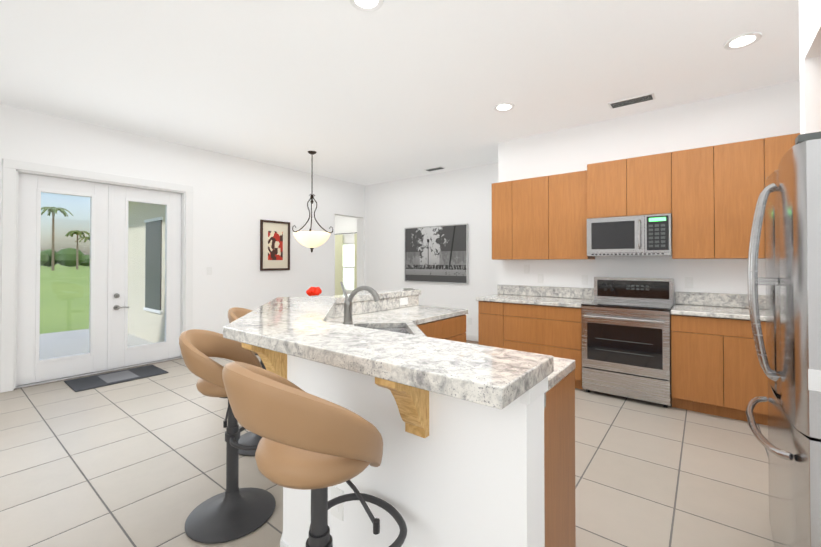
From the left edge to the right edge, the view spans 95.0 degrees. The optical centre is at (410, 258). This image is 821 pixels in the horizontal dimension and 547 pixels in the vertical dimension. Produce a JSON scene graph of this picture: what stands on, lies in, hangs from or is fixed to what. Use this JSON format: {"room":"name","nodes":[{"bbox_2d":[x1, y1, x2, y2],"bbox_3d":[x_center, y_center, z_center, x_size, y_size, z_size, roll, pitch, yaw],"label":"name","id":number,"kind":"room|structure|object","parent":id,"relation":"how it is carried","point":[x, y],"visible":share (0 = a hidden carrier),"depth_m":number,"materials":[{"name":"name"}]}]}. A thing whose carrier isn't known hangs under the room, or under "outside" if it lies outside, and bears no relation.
{"room":"kitchen","nodes":[
{"label":"kitchen","id":0,"kind":"room"},
{"bbox_2d":[0,340,773,546],"bbox_3d":[-1.765,1.429,4.317,10.800,0.060,10.200,0,-1,38],"label":"floor","id":1,"kind":"structure","parent":0,"point":[138,463],"depth_m":2.44,"materials":[{"name":"tile"}]},
{"bbox_2d":[64,365,167,391],"bbox_3d":[-3.430,1.393,4.414,0.540,0.014,0.860,0,-1,38],"label":"rug","id":2,"kind":"object","parent":1,"relation":"on","point":[96,381],"visible":1,"depth_m":4.36,"materials":[{"name":"grey fabric"}]},
{"bbox_2d":[179,329,275,543],"bbox_3d":[-0.951,0.880,2.028,0.495,0.991,0.492,0,-1,38],"label":"bar stool","id":3,"kind":"object","parent":1,"relation":"on","point":[233,511],"visible":0.79,"depth_m":1.97,"materials":[{"name":"grey metal"}]},
{"bbox_2d":[228,307,265,455],"bbox_3d":[-1.101,0.878,2.841,0.502,1.011,0.485,0,-1,38],"label":"bar stool","id":4,"kind":"object","parent":1,"relation":"on","point":[250,437],"visible":0.04,"depth_m":2.77,"materials":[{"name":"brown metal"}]},
{"bbox_2d":[222,361,406,546],"bbox_3d":[-0.258,0.816,1.090,0.449,1.101,0.526,0,-1,38],"label":"bar stool","id":5,"kind":"object","parent":1,"relation":"on","point":[318,446],"visible":1,"depth_m":0.92,"materials":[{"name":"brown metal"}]},
{"bbox_2d":[226,338,575,546],"bbox_3d":[0.083,0.868,2.393,2.096,1.022,2.240,0,-1,38],"label":"kitchen island","id":6,"kind":"object","parent":1,"relation":"on","point":[478,445],"depth_m":1.22,"materials":[{"name":"white paint"}]},
{"bbox_2d":[223,289,566,413],"bbox_3d":[-0.011,0.333,2.472,2.348,0.050,2.300,0,-1,38],"label":"island countertop","id":7,"kind":"structure","parent":6,"relation":"on","point":[387,336],"depth_m":1.34,"materials":[{"name":"white stone"}]},
{"bbox_2d":[478,301,583,389],"bbox_3d":[1.505,0.964,4.539,1.201,0.874,0.618,0,-1,38],"label":"base cabinet","id":8,"kind":"object","parent":1,"relation":"on","point":[553,330],"depth_m":4.23,"materials":[{"name":"brown wood"}]},
{"bbox_2d":[476,293,588,308],"bbox_3d":[1.488,0.506,4.543,1.226,0.039,0.640,0,-1,38],"label":"countertop","id":9,"kind":"structure","parent":8,"relation":"on","point":[568,302],"depth_m":4.41,"materials":[{"name":"white stone"}]},
{"bbox_2d":[581,277,673,407],"bbox_3d":[2.248,0.804,3.894,0.756,1.180,0.718,0,-1,38],"label":"range","id":10,"kind":"object","parent":1,"relation":"on","point":[626,336],"visible":1,"depth_m":3.70,"materials":[{"name":"silver metal"}]},
{"bbox_2d":[670,313,767,425],"bbox_3d":[2.873,0.953,3.468,0.742,0.874,0.618,0,-1,38],"label":"base cabinet","id":11,"kind":"object","parent":1,"relation":"on","point":[716,369],"depth_m":3.26,"materials":[{"name":"brown wood"}]},
{"bbox_2d":[670,305,765,320],"bbox_3d":[3.157,0.493,3.236,1.482,0.039,0.640,0,-1,38],"label":"countertop","id":12,"kind":"structure","parent":11,"relation":"on","point":[680,310],"depth_m":3.36,"materials":[{"name":"white stone"}]},
{"bbox_2d":[746,132,820,546],"bbox_3d":[1.905,0.474,1.371,1.015,1.790,0.920,0,-1,38],"label":"refrigerator","id":13,"kind":"object","parent":1,"relation":"on","point":[788,203],"visible":1,"depth_m":1.34,"materials":[{"name":"grey metal"}]},
{"bbox_3d":[-1.435,1.036,5.587,1.000,0.750,1.000,0,-1,38],"label":"dining table","id":14,"kind":"object","parent":1,"relation":"on","visible":0},
{"bbox_2d":[306,287,321,296],"bbox_3d":[-1.429,0.542,5.592,0.213,0.238,0.240,0,-1,38],"label":"flower vase","id":15,"kind":"object","parent":14,"relation":"on","point":[313,291],"visible":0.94,"depth_m":5.53,"materials":[{"name":"red glass"}]},
{"bbox_2d":[0,0,799,185],"bbox_3d":[-1.778,-1.660,4.454,10.950,0.120,10.350,0,-1,38],"label":"ceiling","id":16,"kind":"structure","parent":0,"point":[387,91],"depth_m":3.20,"materials":[{"name":"white paint"}]},
{"bbox_2d":[292,151,332,251],"bbox_3d":[-1.490,-0.834,5.595,0.578,1.510,0.601,0,-1,38],"label":"pendant light","id":17,"kind":"object","parent":16,"relation":"hanging from","point":[311,239],"visible":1,"depth_m":5.50,"materials":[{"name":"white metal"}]},
{"bbox_2d":[349,0,383,11],"bbox_3d":[-0.276,-1.616,2.357,0.215,0.010,0.215,0,-1,32],"label":"recessed light","id":18,"kind":"object","parent":16,"relation":"in","point":[362,5],"depth_m":2.39,"materials":[{"name":"white plastic"}]},
{"bbox_2d":[424,166,444,170],"bbox_3d":[0.428,-1.570,6.631,0.360,0.016,0.140,0,-1,38],"label":"ceiling vent","id":19,"kind":"object","parent":16,"relation":"in","point":[440,167],"depth_m":6.58,"materials":[{"name":"white metal"}]},
{"bbox_2d":[494,103,513,111],"bbox_3d":[0.992,-1.600,3.993,0.215,0.010,0.215,0,-1,-1],"label":"recessed light","id":20,"kind":"object","parent":16,"relation":"in","point":[502,107],"depth_m":3.99,"materials":[{"name":"white plastic"}]},
{"bbox_2d":[608,92,655,108],"bbox_3d":[2.251,-1.599,3.833,0.400,0.016,0.160,0,-1,38],"label":"ceiling vent","id":21,"kind":"object","parent":16,"relation":"in","point":[632,100],"depth_m":3.81,"materials":[{"name":"white metal"}]},
{"bbox_2d":[724,32,761,49],"bbox_3d":[2.470,-1.612,2.798,0.215,0.010,0.215,0,-1,-1],"label":"recessed light","id":22,"kind":"object","parent":16,"relation":"in","point":[742,40],"depth_m":2.79,"materials":[{"name":"white plastic"}]},
{"bbox_2d":[0,0,820,349],"bbox_3d":[-1.778,-0.100,4.438,10.950,3.000,10.350,0,-1,38],"label":"wall","id":23,"kind":"structure","parent":0,"point":[236,200],"depth_m":5.39,"materials":[{"name":"white paint"}]},
{"bbox_2d":[16,173,180,385],"bbox_3d":[-3.744,0.233,4.684,0.113,2.298,1.616,0,-1,38],"label":"french door","id":24,"kind":"structure","parent":23,"relation":"in","point":[108,308],"depth_m":4.61,"materials":[{"name":"white wood"}]},
{"bbox_2d":[207,267,211,274],"bbox_3d":[-2.965,0.191,5.548,0.008,0.115,0.070,0,-1,38],"label":"electrical outlet plate","id":25,"kind":"object","parent":23,"relation":"attached to","point":[209,269],"depth_m":5.55,"materials":[{"name":"white plastic"}]},
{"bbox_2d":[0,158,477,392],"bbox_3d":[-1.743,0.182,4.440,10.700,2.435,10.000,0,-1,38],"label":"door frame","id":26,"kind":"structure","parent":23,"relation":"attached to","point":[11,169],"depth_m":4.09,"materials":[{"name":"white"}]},
{"bbox_2d":[260,220,289,270],"bbox_3d":[-2.293,-0.211,6.392,0.029,0.840,0.550,0,-1,38],"label":"picture","id":27,"kind":"object","parent":23,"relation":"attached to","point":[274,245],"visible":0.96,"depth_m":6.38,"materials":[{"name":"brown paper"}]},
{"bbox_2d":[335,232,356,294],"bbox_3d":[-1.772,0.249,10.729,1.300,1.929,0.048,0,-1,38],"label":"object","id":28,"kind":"object","parent":23,"relation":"hanging from","point":[338,261],"visible":0.44,"depth_m":10.92,"materials":[{"name":"beige fabric"}]},
{"bbox_2d":[343,243,353,292],"bbox_3d":[-1.707,0.274,10.812,1.020,1.420,0.140,0,-1,38],"label":"window","id":29,"kind":"structure","parent":23,"relation":"in","point":[348,266],"depth_m":10.93,"materials":[{"name":"white glass"}]},
{"bbox_2d":[405,224,467,283],"bbox_3d":[0.445,-0.070,6.961,1.400,1.050,0.034,0,-1,38],"label":"picture","id":30,"kind":"object","parent":23,"relation":"attached to","point":[436,254],"visible":0.98,"depth_m":6.91,"materials":[{"name":"grey paper"}]},
{"bbox_2d":[524,265,528,273],"bbox_3d":[1.521,0.145,4.928,0.070,0.115,0.008,0,-1,38],"label":"electrical outlet plate","id":31,"kind":"object","parent":23,"relation":"attached to","point":[526,267],"depth_m":4.93,"materials":[{"name":"white plastic"}]},
{"bbox_2d":[538,274,542,282],"bbox_3d":[1.664,0.263,4.815,0.070,0.115,0.008,0,-1,38],"label":"electrical outlet plate","id":32,"kind":"object","parent":23,"relation":"attached to","point":[540,276],"depth_m":4.81,"materials":[{"name":"white plastic"}]},
{"bbox_2d":[492,171,594,259],"bbox_3d":[1.610,-0.478,4.656,1.161,0.990,0.328,0,-1,38],"label":"upper cabinet","id":33,"kind":"object","parent":23,"relation":"attached to","point":[537,218],"depth_m":4.50,"materials":[{"name":"brown wood"}]},
{"bbox_2d":[582,275,587,284],"bbox_3d":[2.081,0.260,4.489,0.070,0.115,0.008,0,-1,38],"label":"electrical outlet plate","id":34,"kind":"object","parent":23,"relation":"attached to","point":[584,277],"depth_m":4.48,"materials":[{"name":"white plastic"}]},
{"bbox_2d":[584,152,671,216],"bbox_3d":[2.356,-0.734,4.048,0.766,0.600,0.368,0,-1,38],"label":"upper cabinet","id":35,"kind":"object","parent":23,"relation":"attached to","point":[643,184],"depth_m":3.89,"materials":[{"name":"brown wood"}]},
{"bbox_2d":[586,213,673,256],"bbox_3d":[2.325,-0.228,4.003,0.758,0.406,0.471,0,-1,38],"label":"microwave","id":36,"kind":"object","parent":35,"relation":"attached to","point":[633,234],"depth_m":3.83,"materials":[{"name":"silver metal"}]},
{"bbox_2d":[497,285,765,308],"bbox_3d":[2.564,0.417,4.094,3.474,0.131,0.022,0,-1,38],"label":"backsplash","id":37,"kind":"structure","parent":23,"relation":"attached to","point":[738,301],"depth_m":3.90,"materials":[{"name":"white stone"}]},
{"bbox_2d":[685,277,692,287],"bbox_3d":[2.868,0.254,3.873,0.070,0.115,0.008,0,-1,38],"label":"electrical outlet plate","id":38,"kind":"object","parent":23,"relation":"attached to","point":[688,282],"depth_m":3.87,"materials":[{"name":"white plastic"}]},
{"bbox_2d":[672,145,715,258],"bbox_3d":[2.784,-0.515,3.711,0.322,1.045,0.368,0,-1,38],"label":"upper cabinet","id":39,"kind":"object","parent":23,"relation":"attached to","point":[698,203],"depth_m":3.56,"materials":[{"name":"brown wood"}]},
{"bbox_2d":[716,138,767,258],"bbox_3d":[3.045,-0.517,3.507,0.340,1.045,0.368,0,-1,38],"label":"upper cabinet","id":40,"kind":"object","parent":23,"relation":"attached to","point":[741,167],"depth_m":3.36,"materials":[{"name":"brown wood"}]},
{"bbox_2d":[768,133,799,175],"bbox_3d":[3.313,-0.519,3.297,0.340,1.045,0.368,0,-1,38],"label":"upper cabinet","id":41,"kind":"object","parent":23,"relation":"attached to","point":[778,146],"depth_m":3.21,"materials":[{"name":"brown wood"}]},
{"bbox_2d":[584,213,647,256],"bbox_3d":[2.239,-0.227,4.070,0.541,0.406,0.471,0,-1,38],"label":"door","id":42,"kind":"structure","parent":0,"point":[617,234],"depth_m":3.91,"materials":[{"name":"silver metal"}]},
{"bbox_2d":[648,213,671,255],"bbox_3d":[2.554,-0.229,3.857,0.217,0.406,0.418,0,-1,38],"label":"control panel","id":43,"kind":"object","parent":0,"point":[659,224],"depth_m":3.68,"materials":[{"name":"silver metal"}]},
{"label":"outside","id":44,"kind":"structure","parent":0,"visible":0},
{"bbox_2d":[39,264,152,359],"bbox_3d":[-159.820,2.783,124.999,393.900,0.270,600.000,0,-1,38],"label":"lawn","id":45,"kind":"structure","parent":44,"point":[71,326],"depth_m":10.67,"materials":[{"name":"green plant"}]},
{"bbox_2d":[40,207,89,270],"bbox_3d":[-65.979,-2.806,103.394,66.086,10.610,226.158,0,-1,38],"label":"trees","id":46,"kind":"object","parent":45,"relation":"on","point":[47,253],"depth_m":98.43,"materials":[{"name":"green plant"}]},
{"bbox_2d":[127,201,164,342],"bbox_3d":[-4.733,-0.180,6.480,3.520,3.400,1.080,0,-1,38],"label":"wall","id":47,"kind":"structure","parent":44,"point":[147,242],"depth_m":6.64,"materials":[{"name":"beige paint"}]}
]}

